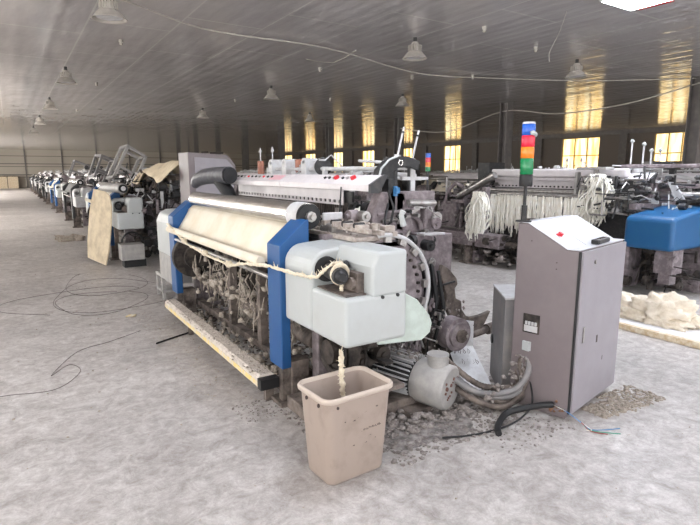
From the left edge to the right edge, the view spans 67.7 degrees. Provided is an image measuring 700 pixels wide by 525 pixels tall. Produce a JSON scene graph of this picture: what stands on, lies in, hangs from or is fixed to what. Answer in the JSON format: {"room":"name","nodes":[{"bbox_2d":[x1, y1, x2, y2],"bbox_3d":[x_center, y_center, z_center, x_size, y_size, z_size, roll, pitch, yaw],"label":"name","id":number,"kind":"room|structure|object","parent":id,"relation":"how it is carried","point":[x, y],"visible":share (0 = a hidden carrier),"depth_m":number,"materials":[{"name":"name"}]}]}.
{"room":"factory floor","nodes":[
{"label":"factory floor","id":0,"kind":"room"},
{"bbox_2d":[0,149,266,187],"bbox_3d":[-24.272,-10.040,56.157,33.000,3.700,0.200,-6,12,-32],"label":"wall","id":1,"kind":"structure","parent":0,"point":[50,160],"depth_m":52.84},
{"bbox_2d":[0,150,266,187],"bbox_3d":[-24.186,-10.018,56.024,33.000,3.700,0.120,-6,12,-32],"label":"trim","id":2,"kind":"structure","parent":1,"relation":"attached to","point":[25,163],"depth_m":52.85,"materials":[{"name":"paint"}]},
{"bbox_2d":[177,148,180,160],"bbox_3d":[-15.888,-8.748,48.704,0.440,3.700,0.440,-6,12,-32],"label":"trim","id":3,"kind":"structure","parent":0,"point":[178,149],"depth_m":48.35,"materials":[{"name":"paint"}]},
{"bbox_2d":[194,146,198,152],"bbox_3d":[-12.909,-7.959,44.149,0.440,3.700,0.440,-6,12,-32],"label":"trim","id":4,"kind":"structure","parent":0,"point":[196,148],"depth_m":43.78,"materials":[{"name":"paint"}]},
{"bbox_2d":[215,143,220,151],"bbox_3d":[-9.929,-7.169,39.593,0.440,3.700,0.440,-6,12,-32],"label":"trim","id":5,"kind":"structure","parent":0,"point":[218,145],"depth_m":39.24,"materials":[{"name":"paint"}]},
{"bbox_2d":[243,139,248,170],"bbox_3d":[-6.950,-6.379,35.038,0.440,3.700,0.440,-6,12,-32],"label":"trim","id":6,"kind":"structure","parent":0,"point":[245,141],"depth_m":34.80,"materials":[{"name":"paint"}]},
{"bbox_2d":[278,134,284,159],"bbox_3d":[-3.970,-5.589,30.483,0.440,3.700,0.440,-6,12,-32],"label":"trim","id":7,"kind":"structure","parent":0,"point":[281,137],"depth_m":30.21,"materials":[{"name":"paint"}]},
{"bbox_2d":[326,127,333,172],"bbox_3d":[-0.991,-4.800,25.928,0.440,3.700,0.440,-6,12,-32],"label":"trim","id":8,"kind":"structure","parent":0,"point":[330,130],"depth_m":25.69,"materials":[{"name":"paint"}]},
{"bbox_2d":[0,188,699,524],"bbox_3d":[-5.258,-3.128,27.411,33.000,0.100,70.000,-6,12,-32],"label":"floor","id":9,"kind":"structure","parent":0,"point":[102,484],"depth_m":3.06,"materials":[{"name":"concrete"}]},
{"bbox_2d":[0,176,18,188],"bbox_3d":[-33.161,-7.665,49.771,2.600,1.200,0.630,-6,12,-32],"label":"crate","id":10,"kind":"object","parent":9,"relation":"on","point":[5,181],"visible":0.94,"depth_m":49.82,"materials":[{"name":"brown wood"}]},
{"bbox_2d":[28,170,47,191],"bbox_3d":[-25.567,-6.740,42.939,1.458,1.712,4.240,-6,12,-32],"label":"weaving loom","id":11,"kind":"object","parent":9,"relation":"on","point":[39,173],"visible":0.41,"depth_m":41.86,"materials":[{"name":"metal"}]},
{"bbox_2d":[31,170,51,194],"bbox_3d":[-22.046,-5.807,37.555,1.458,1.712,4.240,-6,12,-32],"label":"weaving loom","id":12,"kind":"object","parent":9,"relation":"on","point":[35,177],"visible":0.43,"depth_m":36.36,"materials":[{"name":"metal"}]},
{"bbox_2d":[35,169,59,198],"bbox_3d":[-18.525,-4.873,32.172,1.458,1.712,4.240,-6,12,-32],"label":"weaving loom","id":13,"kind":"object","parent":9,"relation":"on","point":[40,178],"visible":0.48,"depth_m":31.00,"materials":[{"name":"metal"}]},
{"bbox_2d":[40,169,72,203],"bbox_3d":[-15.004,-3.940,26.788,1.458,1.712,4.240,-6,12,-32],"label":"weaving loom","id":14,"kind":"object","parent":9,"relation":"on","point":[45,182],"visible":0.47,"depth_m":25.67,"materials":[{"name":"metal"}]},
{"bbox_2d":[55,172,67,180],"bbox_3d":[-14.824,-4.426,26.888,0.431,0.435,2.930,-6,12,-32],"label":"hood","id":15,"kind":"object","parent":14,"relation":"attached to","point":[59,174],"depth_m":25.77,"materials":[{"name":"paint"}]},
{"bbox_2d":[48,168,86,212],"bbox_3d":[-11.483,-3.007,21.405,1.458,1.712,4.240,-6,12,-32],"label":"weaving loom","id":16,"kind":"object","parent":9,"relation":"on","point":[56,184],"visible":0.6,"depth_m":20.21,"materials":[{"name":"metal"}]},
{"bbox_2d":[66,173,85,183],"bbox_3d":[-11.303,-3.492,21.505,0.431,0.435,2.930,-6,12,-32],"label":"hood","id":17,"kind":"object","parent":16,"relation":"attached to","point":[73,176],"depth_m":20.47,"materials":[{"name":"paint"}]},
{"bbox_2d":[68,160,89,180],"bbox_3d":[-10.449,-3.538,20.114,0.758,0.813,0.655,-6,12,-32],"label":"steel frame","id":18,"kind":"object","parent":16,"relation":"on","point":[71,170],"visible":0.75,"depth_m":19.92,"materials":[{"name":"grey paint"}]},
{"bbox_2d":[54,234,84,241],"bbox_3d":[-6.562,-0.569,12.242,0.676,0.160,1.053,-6,12,-32],"label":"debris","id":19,"kind":"object","parent":9,"relation":"on","point":[73,237],"depth_m":12.01,"materials":[{"name":"beige"}]},
{"bbox_2d":[0,331,138,396],"bbox_3d":[-2.233,0.836,4.226,0.512,0.004,1.899,3,10,19],"label":"loose wire","id":20,"kind":"object","parent":9,"relation":"on","point":[138,331],"visible":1,"depth_m":4.14,"materials":[{"name":"grey"}]},
{"bbox_2d":[1,274,170,314],"bbox_3d":[-3.175,0.376,6.873,1.919,0.004,2.374,0,10,-1],"label":"loose wire","id":21,"kind":"object","parent":9,"relation":"on","point":[78,274],"visible":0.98,"depth_m":6.62,"materials":[{"name":"grey"}]},
{"bbox_2d":[60,165,125,227],"bbox_3d":[-7.958,-2.156,16.014,1.602,1.877,4.285,-6,12,-32],"label":"weaving loom","id":22,"kind":"object","parent":9,"relation":"on","point":[74,190],"visible":0.56,"depth_m":14.76,"materials":[{"name":"metal"}]},
{"bbox_2d":[84,173,105,184],"bbox_3d":[-7.782,-2.559,16.122,0.431,0.435,2.930,-6,12,-32],"label":"hood","id":23,"kind":"object","parent":22,"relation":"attached to","point":[98,178],"depth_m":15.70,"materials":[{"name":"paint"}]},
{"bbox_2d":[87,154,117,182],"bbox_3d":[-6.797,-2.576,14.343,0.665,0.776,0.555,-9,13,-42],"label":"steel frame","id":24,"kind":"object","parent":22,"relation":"on","point":[100,156],"visible":0.79,"depth_m":14.30,"materials":[{"name":"grey paint"}]},
{"bbox_2d":[87,189,111,264],"bbox_3d":[-4.243,-0.605,8.842,0.720,1.265,0.150,7,12,35],"label":"board","id":25,"kind":"object","parent":9,"relation":"on","point":[100,212],"visible":1,"depth_m":8.81,"materials":[{"name":"beige wood"}]},
{"bbox_2d":[118,231,146,267],"bbox_3d":[-3.630,-0.235,8.693,0.380,0.593,0.300,-6,12,-32],"label":"box","id":26,"kind":"object","parent":9,"relation":"on","point":[132,254],"visible":1,"depth_m":8.59,"materials":[{"name":"grey paint"}]},
{"bbox_2d":[85,163,180,260],"bbox_3d":[-4.394,-1.117,10.572,1.510,1.805,4.426,-6,12,-32],"label":"weaving loom","id":27,"kind":"object","parent":9,"relation":"on","point":[139,210],"visible":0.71,"depth_m":9.23,"materials":[{"name":"metal"}]},
{"bbox_2d":[99,183,127,193],"bbox_3d":[-4.242,-1.337,9.348,0.170,0.170,1.146,-8,13,-40],"label":"roll","id":28,"kind":"object","parent":27,"relation":"on","point":[107,187],"visible":0.99,"depth_m":9.09,"materials":[{"name":"grey paint"}]},
{"bbox_2d":[105,144,147,183],"bbox_3d":[-4.647,-1.978,10.871,0.461,0.942,0.798,8,13,40],"label":"steel frame","id":29,"kind":"object","parent":27,"relation":"on","point":[124,148],"visible":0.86,"depth_m":10.82,"materials":[{"name":"grey paint"}]},
{"bbox_2d":[119,173,170,196],"bbox_3d":[-4.261,-1.626,10.738,0.431,0.435,2.930,-6,12,-32],"label":"hood","id":30,"kind":"object","parent":27,"relation":"attached to","point":[125,180],"depth_m":9.83,"materials":[{"name":"metal"}]},
{"bbox_2d":[123,160,178,196],"bbox_3d":[-3.311,-1.359,9.400,1.023,0.899,3.251,-6,12,-32],"label":"sheet","id":31,"kind":"object","parent":27,"relation":"on","point":[160,171],"visible":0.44,"depth_m":8.56,"materials":[{"name":"beige fabric"}]},
{"bbox_2d":[156,332,187,343],"bbox_3d":[-1.666,0.709,4.930,0.018,0.016,0.389,6,11,31],"label":"stick","id":32,"kind":"object","parent":9,"relation":"on","point":[186,332],"visible":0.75,"depth_m":4.90,"materials":[{"name":"black metal"}]},
{"bbox_2d":[178,151,234,203],"bbox_3d":[-2.139,-0.741,7.942,0.700,1.847,0.514,-6,12,-32],"label":"tall cabinet","id":33,"kind":"object","parent":9,"relation":"on","point":[190,163],"visible":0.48,"depth_m":7.59,"materials":[{"name":"metal"}]},
{"bbox_2d":[237,168,266,173],"bbox_3d":[-3.971,-2.614,19.142,1.458,1.712,4.240,-6,12,-32],"label":"weaving loom","id":34,"kind":"object","parent":9,"relation":"on","point":[250,170],"visible":0.09,"depth_m":19.35,"materials":[{"name":"metal"}]},
{"bbox_2d":[196,299,368,388],"bbox_3d":[-0.769,0.671,5.165,1.170,0.057,3.271,-6,12,-32],"label":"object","id":35,"kind":"structure","parent":9,"relation":"on","point":[222,301],"depth_m":5.10,"materials":[{"name":"concrete"}]},
{"bbox_2d":[156,127,491,433],"bbox_3d":[-0.765,-0.218,4.927,1.998,1.907,4.769,-9,13,-43],"label":"weaving loom","id":36,"kind":"object","parent":9,"relation":"on","point":[297,216],"visible":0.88,"depth_m":3.69,"materials":[{"name":"blue paint"}]},
{"bbox_2d":[166,223,349,290],"bbox_3d":[-1.051,-0.130,4.201,0.213,0.238,3.364,-7,12,-35],"label":"rope","id":37,"kind":"object","parent":36,"relation":"attached to","point":[338,264],"visible":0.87,"depth_m":3.27,"materials":[{"name":"beige fabric"}]},
{"bbox_2d":[233,174,387,192],"bbox_3d":[-0.589,-0.758,4.838,0.145,0.130,2.930,-6,12,-32],"label":"hood","id":38,"kind":"object","parent":36,"relation":"attached to","point":[374,183],"depth_m":4.37,"materials":[{"name":"white metal"}]},
{"bbox_2d":[336,345,345,396],"bbox_3d":[-0.040,0.631,2.793,0.051,0.371,0.049,-6,12,-32],"label":"rope","id":39,"kind":"object","parent":36,"relation":"hanging from","point":[340,360],"visible":0.77,"depth_m":2.78,"materials":[{"name":"beige fabric"}]},
{"bbox_2d":[309,233,399,245],"bbox_3d":[-0.174,-0.197,3.800,0.400,0.030,1.260,-6,12,-32],"label":"tray","id":40,"kind":"object","parent":36,"relation":"on","point":[312,236],"depth_m":3.35,"materials":[{"name":"white metal"}]},
{"bbox_2d":[417,231,444,235],"bbox_3d":[0.598,-0.215,3.892,0.200,0.015,0.100,-6,12,-32],"label":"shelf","id":41,"kind":"object","parent":36,"relation":"attached to","point":[434,233],"depth_m":3.88,"materials":[{"name":"silver metal"}]},
{"bbox_2d":[297,366,392,484],"bbox_3d":[-0.024,0.854,2.752,0.443,0.477,0.320,-7,12,-34],"label":"waste bin","id":42,"kind":"object","parent":9,"relation":"on","point":[345,435],"visible":1,"depth_m":2.65,"materials":[{"name":"plastic"}]},
{"bbox_2d":[6,249,689,523],"bbox_3d":[-2.442,0.474,6.326,4.649,0.017,11.062,-6,12,-32],"label":"debris","id":43,"kind":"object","parent":9,"relation":"on","point":[57,249],"depth_m":4.15,"materials":[{"name":"grey"}]},
{"bbox_2d":[328,171,372,203],"bbox_3d":[-0.396,-1.667,13.676,1.458,1.712,4.240,-6,12,-32],"label":"weaving loom","id":44,"kind":"object","parent":9,"relation":"on","point":[359,196],"visible":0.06,"depth_m":11.87,"materials":[{"name":"metal"}]},
{"bbox_2d":[328,173,370,174],"bbox_3d":[-0.216,-2.152,13.776,0.431,0.435,2.930,-6,12,-32],"label":"hood","id":45,"kind":"object","parent":44,"relation":"attached to","point":[329,173],"depth_m":13.41,"materials":[{"name":"paint"}]},
{"bbox_2d":[232,376,574,466],"bbox_3d":[0.386,0.978,3.410,1.921,0.032,1.474,-6,12,-32],"label":"debris","id":46,"kind":"object","parent":9,"relation":"on","point":[485,413],"depth_m":3.18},
{"bbox_2d":[402,164,419,190],"bbox_3d":[2.408,-2.940,20.616,0.600,1.850,0.415,-6,12,-32],"label":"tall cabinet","id":47,"kind":"object","parent":9,"relation":"on","point":[404,182],"visible":0.13,"depth_m":20.46,"materials":[{"name":"grey metal"}]},
{"bbox_2d":[384,402,472,449],"bbox_3d":[0.392,0.989,3.358,0.887,0.001,0.726,-6,12,-32],"label":"debris","id":48,"kind":"object","parent":9,"relation":"on","point":[411,437],"visible":0.34,"depth_m":3.14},
{"bbox_2d":[420,169,449,180],"bbox_3d":[5.340,-4.981,32.790,1.458,1.712,4.240,-6,12,-32],"label":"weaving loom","id":49,"kind":"object","parent":9,"relation":"on","point":[423,174],"visible":0.04,"depth_m":33.39,"materials":[{"name":"metal"}]},
{"bbox_2d":[416,169,477,211],"bbox_3d":[3.917,-2.142,16.414,1.458,1.712,4.240,-6,12,-32],"label":"weaving loom","id":50,"kind":"object","parent":9,"relation":"on","point":[462,178],"visible":0.18,"depth_m":16.98,"materials":[{"name":"metal"}]},
{"bbox_2d":[443,173,477,177],"bbox_3d":[4.096,-2.627,16.514,0.431,0.435,2.930,-6,12,-32],"label":"hood","id":51,"kind":"object","parent":50,"relation":"attached to","point":[450,175],"depth_m":16.95,"materials":[{"name":"paint"}]},
{"bbox_2d":[420,169,477,202],"bbox_3d":[4.712,-3.570,24.655,1.458,1.712,4.240,-6,12,-32],"label":"weaving loom","id":52,"kind":"object","parent":9,"relation":"on","point":[434,176],"visible":0.16,"depth_m":25.09,"materials":[{"name":"metal"}]},
{"bbox_2d":[425,153,430,190],"bbox_3d":[1.303,-0.904,8.845,0.240,1.860,0.240,-6,12,-32],"label":"tower","id":53,"kind":"object","parent":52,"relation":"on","point":[428,155],"visible":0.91,"depth_m":8.69,"materials":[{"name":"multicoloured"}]},
{"bbox_2d":[425,162,430,166],"bbox_3d":[1.303,-1.636,8.719,0.089,0.075,0.090,-6,12,-32],"label":"lamp","id":54,"kind":"object","parent":53,"relation":"on","point":[427,164],"depth_m":8.68,"materials":[{"name":"orange plastic"}]},
{"bbox_2d":[429,172,470,175],"bbox_3d":[4.892,-4.056,24.756,0.431,0.435,2.930,-6,12,-32],"label":"hood","id":55,"kind":"object","parent":52,"relation":"attached to","point":[432,173],"depth_m":25.30,"materials":[{"name":"paint"}]},
{"bbox_2d":[450,320,490,390],"bbox_3d":[0.896,0.681,3.917,0.216,0.400,0.516,-1,10,-6],"label":"board","id":56,"kind":"object","parent":9,"relation":"on","point":[467,359],"visible":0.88,"depth_m":3.97,"materials":[{"name":"grey plastic"}]},
{"bbox_2d":[449,340,531,409],"bbox_3d":[0.858,0.733,3.445,0.681,0.442,0.239,1,10,5],"label":"cable bundle","id":57,"kind":"object","parent":9,"relation":"on","point":[498,396],"visible":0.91,"depth_m":3.43,"materials":[{"name":"grey rubber"},{"name":"black rubber"}]},
{"bbox_2d":[478,162,504,188],"bbox_3d":[3.833,-1.812,14.258,0.600,1.800,0.415,-6,12,-32],"label":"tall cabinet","id":58,"kind":"object","parent":9,"relation":"on","point":[486,168],"visible":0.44,"depth_m":13.97,"materials":[{"name":"grey metal"}]},
{"bbox_2d":[490,284,514,384],"bbox_3d":[1.318,0.556,3.784,0.514,0.712,0.458,1,10,5],"label":"box","id":59,"kind":"object","parent":9,"relation":"on","point":[503,294],"visible":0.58,"depth_m":3.67,"materials":[{"name":"grey paint"}]},
{"bbox_2d":[494,401,620,436],"bbox_3d":[1.252,0.958,3.222,0.786,0.111,0.257,0,10,-2],"label":"power cable","id":60,"kind":"object","parent":9,"relation":"on","point":[539,405],"visible":1,"depth_m":3.29,"materials":[{"name":"black rubber"}]},
{"bbox_2d":[434,139,699,292],"bbox_3d":[3.297,-0.720,8.246,1.444,1.694,4.695,-6,12,-32],"label":"weaving loom","id":61,"kind":"object","parent":9,"relation":"on","point":[661,236],"depth_m":7.18,"materials":[{"name":"metal"}]},
{"bbox_2d":[464,191,491,239],"bbox_3d":[2.143,-0.769,8.862,0.392,0.876,0.578,-6,12,-32],"label":"yarn tangle","id":62,"kind":"object","parent":61,"relation":"hanging from","point":[476,222],"visible":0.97,"depth_m":8.76,"materials":[{"name":"white fabric"}]},
{"bbox_2d":[488,173,657,202],"bbox_3d":[3.387,-1.198,8.268,0.431,0.435,2.930,-6,12,-32],"label":"hood","id":63,"kind":"object","parent":61,"relation":"attached to","point":[561,183],"depth_m":8.17,"materials":[{"name":"paint"}]},
{"bbox_2d":[572,173,614,225],"bbox_3d":[3.399,-0.858,7.280,0.444,0.759,0.484,1,10,7],"label":"yarn tangle","id":64,"kind":"object","parent":61,"relation":"hanging from","point":[588,203],"visible":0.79,"depth_m":7.23,"materials":[{"name":"white fabric"}]},
{"bbox_2d":[510,122,625,418],"bbox_3d":[1.480,0.021,3.514,0.773,1.857,0.455,-9,14,-43],"label":"tall cabinet","id":65,"kind":"object","parent":9,"relation":"on","point":[568,288],"visible":0.96,"depth_m":3.33,"materials":[{"name":"metal"}]},
{"bbox_2d":[442,381,532,438],"bbox_3d":[0.905,0.832,3.208,0.786,0.360,0.177,-7,12,-37],"label":"wire","id":66,"kind":"object","parent":65,"relation":"hanging from","point":[522,416],"visible":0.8,"depth_m":3.19,"materials":[{"name":"black rubber"}]},
{"bbox_2d":[519,174,532,186],"bbox_3d":[1.118,-0.522,3.318,0.082,0.075,0.082,-9,14,-43],"label":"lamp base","id":67,"kind":"object","parent":65,"relation":"on","point":[526,180],"depth_m":3.28,"materials":[{"name":"black paint"}]},
{"bbox_2d":[520,158,533,173],"bbox_3d":[1.118,-0.608,3.303,0.082,0.100,0.082,-9,14,-43],"label":"lamp","id":68,"kind":"object","parent":65,"relation":"on","point":[526,164],"depth_m":3.27,"materials":[{"name":"green plastic"}]},
{"bbox_2d":[520,147,534,157],"bbox_3d":[1.118,-0.692,3.288,0.082,0.070,0.082,-9,14,-43],"label":"lamp","id":69,"kind":"object","parent":65,"relation":"on","point":[526,152],"depth_m":3.25,"materials":[{"name":"orange plastic"}]},
{"bbox_2d":[521,135,534,146],"bbox_3d":[1.118,-0.761,3.276,0.082,0.070,0.082,-9,14,-43],"label":"lamp","id":70,"kind":"object","parent":65,"relation":"on","point":[526,140],"depth_m":3.24,"materials":[{"name":"red plastic"}]},
{"bbox_2d":[522,123,535,135],"bbox_3d":[1.118,-0.830,3.264,0.082,0.070,0.082,-9,14,-43],"label":"lamp","id":71,"kind":"object","parent":65,"relation":"on","point":[528,129],"depth_m":3.23,"materials":[{"name":"blue plastic"}]},
{"bbox_2d":[591,236,609,244],"bbox_3d":[1.637,-0.145,3.410,0.056,0.033,0.226,9,13,41],"label":"handle","id":72,"kind":"object","parent":65,"relation":"on","point":[600,240],"visible":1,"depth_m":3.35,"materials":[{"name":"black plastic"}]},
{"bbox_2d":[580,384,665,418],"bbox_3d":[1.846,0.951,3.575,0.691,0.030,0.318,-6,12,-32],"label":"debris","id":73,"kind":"object","parent":9,"relation":"on","point":[623,405],"depth_m":3.54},
{"bbox_2d":[611,168,699,211],"bbox_3d":[7.438,-1.208,11.030,1.458,1.712,4.240,-6,12,-32],"label":"weaving loom","id":74,"kind":"object","parent":9,"relation":"on","point":[693,202],"visible":0.12,"depth_m":11.35,"materials":[{"name":"metal"}]},
{"bbox_2d":[665,173,699,176],"bbox_3d":[7.618,-1.694,11.130,0.431,0.435,2.930,-6,12,-32],"label":"hood","id":75,"kind":"object","parent":74,"relation":"attached to","point":[686,174],"depth_m":11.27,"materials":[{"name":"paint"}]},
{"bbox_2d":[643,161,667,172],"bbox_3d":[8.927,-2.032,15.379,0.600,1.850,0.415,-6,12,-32],"label":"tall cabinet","id":76,"kind":"object","parent":9,"relation":"on","point":[648,162],"visible":0.11,"depth_m":15.12,"materials":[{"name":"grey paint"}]},
{"bbox_2d":[619,318,699,348],"bbox_3d":[3.553,0.705,4.831,1.000,0.060,2.750,-6,12,-32],"label":"wooden platform","id":77,"kind":"object","parent":9,"relation":"on","point":[691,338],"visible":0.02,"depth_m":4.97,"materials":[{"name":"beige wood"}]},
{"bbox_2d":[620,291,699,331],"bbox_3d":[3.073,0.486,5.464,0.487,0.490,1.154,-6,12,-32],"label":"heap","id":78,"kind":"object","parent":77,"relation":"on","point":[670,310],"visible":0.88,"depth_m":5.18,"materials":[{"name":"beige fabric"}]},
{"bbox_2d":[665,161,681,172],"bbox_3d":[12.215,-2.849,19.802,0.600,1.950,0.415,-6,12,-32],"label":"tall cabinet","id":79,"kind":"object","parent":9,"relation":"on","point":[674,162],"visible":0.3,"depth_m":19.46,"materials":[{"name":"grey metal"}]},
{"bbox_2d":[0,0,699,153],"bbox_3d":[-5.258,-6.873,26.762,33.000,0.100,70.000,-6,12,-32],"label":"ceiling","id":80,"kind":"structure","parent":0,"point":[151,91],"depth_m":11.22,"materials":[{"name":"grey metal"}]},
{"bbox_2d":[29,126,38,133],"bbox_3d":[-15.188,-6.360,25.065,0.410,0.330,0.410,-6,12,-32],"label":"lamp","id":81,"kind":"object","parent":80,"relation":"hanging from","point":[33,130],"visible":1,"depth_m":25.01,"materials":[{"name":"white metal"}]},
{"bbox_2d":[35,115,45,124],"bbox_3d":[-11.992,-5.513,20.178,0.410,0.330,0.410,-6,12,-32],"label":"lamp","id":82,"kind":"object","parent":80,"relation":"hanging from","point":[39,119],"visible":1,"depth_m":20.11,"materials":[{"name":"white metal"}]},
{"bbox_2d":[42,97,57,109],"bbox_3d":[-8.796,-4.666,15.292,0.410,0.330,0.410,-6,12,-32],"label":"lamp","id":83,"kind":"object","parent":80,"relation":"hanging from","point":[49,105],"visible":1,"depth_m":15.23,"materials":[{"name":"white metal"}]},
{"bbox_2d":[56,67,76,84],"bbox_3d":[-5.907,-3.897,10.856,0.410,0.330,0.410,-6,12,-32],"label":"lamp","id":84,"kind":"object","parent":80,"relation":"hanging from","point":[66,77],"visible":1,"depth_m":10.79,"materials":[{"name":"white metal"}]},
{"bbox_2d":[91,0,127,23],"bbox_3d":[-2.919,-3.108,6.306,0.410,0.330,0.410,-6,12,-32],"label":"lamp","id":85,"kind":"object","parent":80,"relation":"hanging from","point":[108,12],"visible":1,"depth_m":6.25,"materials":[{"name":"white metal"}]},
{"bbox_2d":[197,108,208,118],"bbox_3d":[-5.026,-5.101,17.803,0.410,0.330,0.410,-6,12,-32],"label":"lamp","id":86,"kind":"object","parent":80,"relation":"hanging from","point":[202,112],"visible":1,"depth_m":17.73,"materials":[{"name":"white metal"}]},
{"bbox_2d":[264,85,278,99],"bbox_3d":[-1.994,-4.307,13.223,0.410,0.330,0.410,-6,12,-32],"label":"lamp","id":87,"kind":"object","parent":80,"relation":"hanging from","point":[271,92],"visible":1,"depth_m":13.16,"materials":[{"name":"white metal"}]},
{"bbox_2d":[304,112,314,121],"bbox_3d":[-1.474,-5.330,19.121,0.410,0.330,0.410,-6,12,-32],"label":"lamp","id":88,"kind":"object","parent":80,"relation":"hanging from","point":[309,117],"visible":1,"depth_m":19.05,"materials":[{"name":"white metal"}]},
{"bbox_2d":[306,50,355,62],"bbox_3d":[-0.303,-3.851,9.744,0.609,0.016,1.179,-6,12,-32],"label":"cable","id":89,"kind":"object","parent":80,"relation":"attached to","point":[355,50],"visible":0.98,"depth_m":10.11,"materials":[{"name":"grey plastic"}]},
{"bbox_2d":[396,94,408,106],"bbox_3d":[1.473,-4.548,14.616,0.410,0.330,0.410,-6,12,-32],"label":"lamp","id":90,"kind":"object","parent":80,"relation":"hanging from","point":[402,102],"visible":1,"depth_m":14.55,"materials":[{"name":"grey metal"}]},
{"bbox_2d":[121,0,695,80],"bbox_3d":[1.502,-3.846,9.890,13.262,0.084,2.377,-5,11,-28],"label":"cable","id":91,"kind":"object","parent":80,"relation":"attached to","point":[121,0],"visible":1,"depth_m":9.57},
{"bbox_2d":[402,37,426,61],"bbox_3d":[1.058,-3.489,8.503,0.410,0.330,0.410,-6,12,-32],"label":"lamp","id":92,"kind":"object","parent":80,"relation":"hanging from","point":[414,53],"visible":1,"depth_m":8.44,"materials":[{"name":"white metal"}]},
{"bbox_2d":[549,11,566,61],"bbox_3d":[3.008,-3.229,7.527,0.053,0.496,0.869,1,10,7],"label":"cable","id":93,"kind":"object","parent":80,"relation":"hanging from","point":[566,11],"visible":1,"depth_m":7.64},
{"bbox_2d":[565,59,586,78],"bbox_3d":[4.410,-3.776,10.162,0.410,0.330,0.410,-6,12,-32],"label":"lamp","id":94,"kind":"object","parent":80,"relation":"hanging from","point":[576,72],"visible":1,"depth_m":10.10,"materials":[{"name":"white metal"}]},
{"bbox_2d":[600,0,670,10],"bbox_3d":[3.785,-3.252,6.271,0.700,0.034,1.240,-6,12,-32],"label":"led panel","id":95,"kind":"object","parent":80,"relation":"attached to","point":[630,5],"visible":1,"depth_m":6.65,"materials":[{"name":"white plastic"}]},
{"bbox_2d":[636,0,673,10],"bbox_3d":[3.987,-3.361,6.825,0.070,0.007,0.450,-6,12,-32],"label":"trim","id":96,"kind":"structure","parent":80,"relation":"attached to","point":[671,0],"depth_m":6.82,"materials":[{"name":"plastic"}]},
{"bbox_2d":[394,117,404,190],"bbox_3d":[1.988,-4.010,21.373,0.440,3.700,0.440,-6,12,-32],"label":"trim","id":97,"kind":"structure","parent":0,"point":[398,122],"depth_m":21.17,"materials":[{"name":"paint"}]},
{"bbox_2d":[266,130,684,174],"bbox_3d":[8.716,-6.539,35.960,0.250,3.700,70.000,-6,12,-32],"label":"wall","id":98,"kind":"structure","parent":0,"point":[608,144],"depth_m":32.58,"materials":[{"name":"metal"}]},
{"bbox_2d":[306,154,314,157],"bbox_3d":[-4.118,-10.543,55.487,0.100,1.980,2.260,-6,12,-32],"label":"window","id":99,"kind":"structure","parent":98,"relation":"in","point":[307,155],"depth_m":55.54,"materials":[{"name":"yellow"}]},
{"bbox_2d":[334,152,342,166],"bbox_3d":[-1.112,-9.747,50.891,0.100,1.980,1.960,-6,12,-32],"label":"window","id":100,"kind":"structure","parent":98,"relation":"in","point":[338,156],"depth_m":50.86,"materials":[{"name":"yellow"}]},
{"bbox_2d":[363,150,373,165],"bbox_3d":[1.705,-9.000,46.584,0.100,1.980,1.960,-6,12,-32],"label":"window","id":101,"kind":"structure","parent":98,"relation":"in","point":[367,155],"depth_m":46.64,"materials":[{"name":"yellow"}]},
{"bbox_2d":[404,148,411,157],"bbox_3d":[4.630,-8.225,42.112,0.100,1.980,1.560,-6,12,-32],"label":"window","id":102,"kind":"structure","parent":98,"relation":"in","point":[407,151],"depth_m":41.96,"materials":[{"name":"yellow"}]},
{"bbox_2d":[444,145,459,170],"bbox_3d":[7.447,-7.478,37.805,0.100,1.980,1.760,-6,12,-32],"label":"window","id":103,"kind":"structure","parent":98,"relation":"in","point":[451,153],"depth_m":37.88,"materials":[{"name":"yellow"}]},
{"bbox_2d":[298,133,628,171],"bbox_3d":[4.372,-7.527,42.245,0.160,3.500,47.000,-6,12,-32],"label":"trim","id":104,"kind":"structure","parent":98,"relation":"attached to","point":[624,138],"depth_m":31.41,"materials":[{"name":"paint"}]},
{"bbox_2d":[265,126,684,155],"bbox_3d":[8.560,-8.246,35.562,0.120,0.200,70.000,-6,12,-32],"label":"trim","id":105,"kind":"structure","parent":98,"relation":"attached to","point":[671,128],"depth_m":31.01,"materials":[{"name":"paint"}]},
{"bbox_2d":[561,137,599,168],"bbox_3d":[12.973,-6.013,29.357,0.100,1.980,2.360,-6,12,-32],"label":"window","id":106,"kind":"structure","parent":98,"relation":"in","point":[575,149],"depth_m":29.35,"materials":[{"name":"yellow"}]},
{"bbox_2d":[653,132,684,160],"bbox_3d":[15.681,-5.295,25.216,0.100,1.980,1.960,-6,12,-32],"label":"window","id":107,"kind":"structure","parent":98,"relation":"in","point":[671,144],"depth_m":25.37,"materials":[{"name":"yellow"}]},
{"bbox_2d":[497,102,513,168],"bbox_3d":[4.968,-3.220,16.818,0.440,3.700,0.440,-6,12,-32],"label":"column","id":108,"kind":"structure","parent":0,"point":[506,118],"depth_m":16.62,"materials":[{"name":"metal"}]},
{"bbox_2d":[680,76,699,172],"bbox_3d":[7.990,-2.419,12.196,0.440,3.700,0.440,-6,12,-32],"label":"column","id":109,"kind":"structure","parent":0,"point":[691,146],"depth_m":12.07,"materials":[{"name":"metal"}]},
{"bbox_2d":[400,82,699,132],"bbox_3d":[4.636,-4.567,16.304,0.907,0.602,11.109,-6,12,-32],"label":"cable","id":110,"kind":"object","parent":109,"relation":"attached to","point":[698,82],"visible":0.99,"depth_m":13.63,"materials":[{"name":"grey plastic"}]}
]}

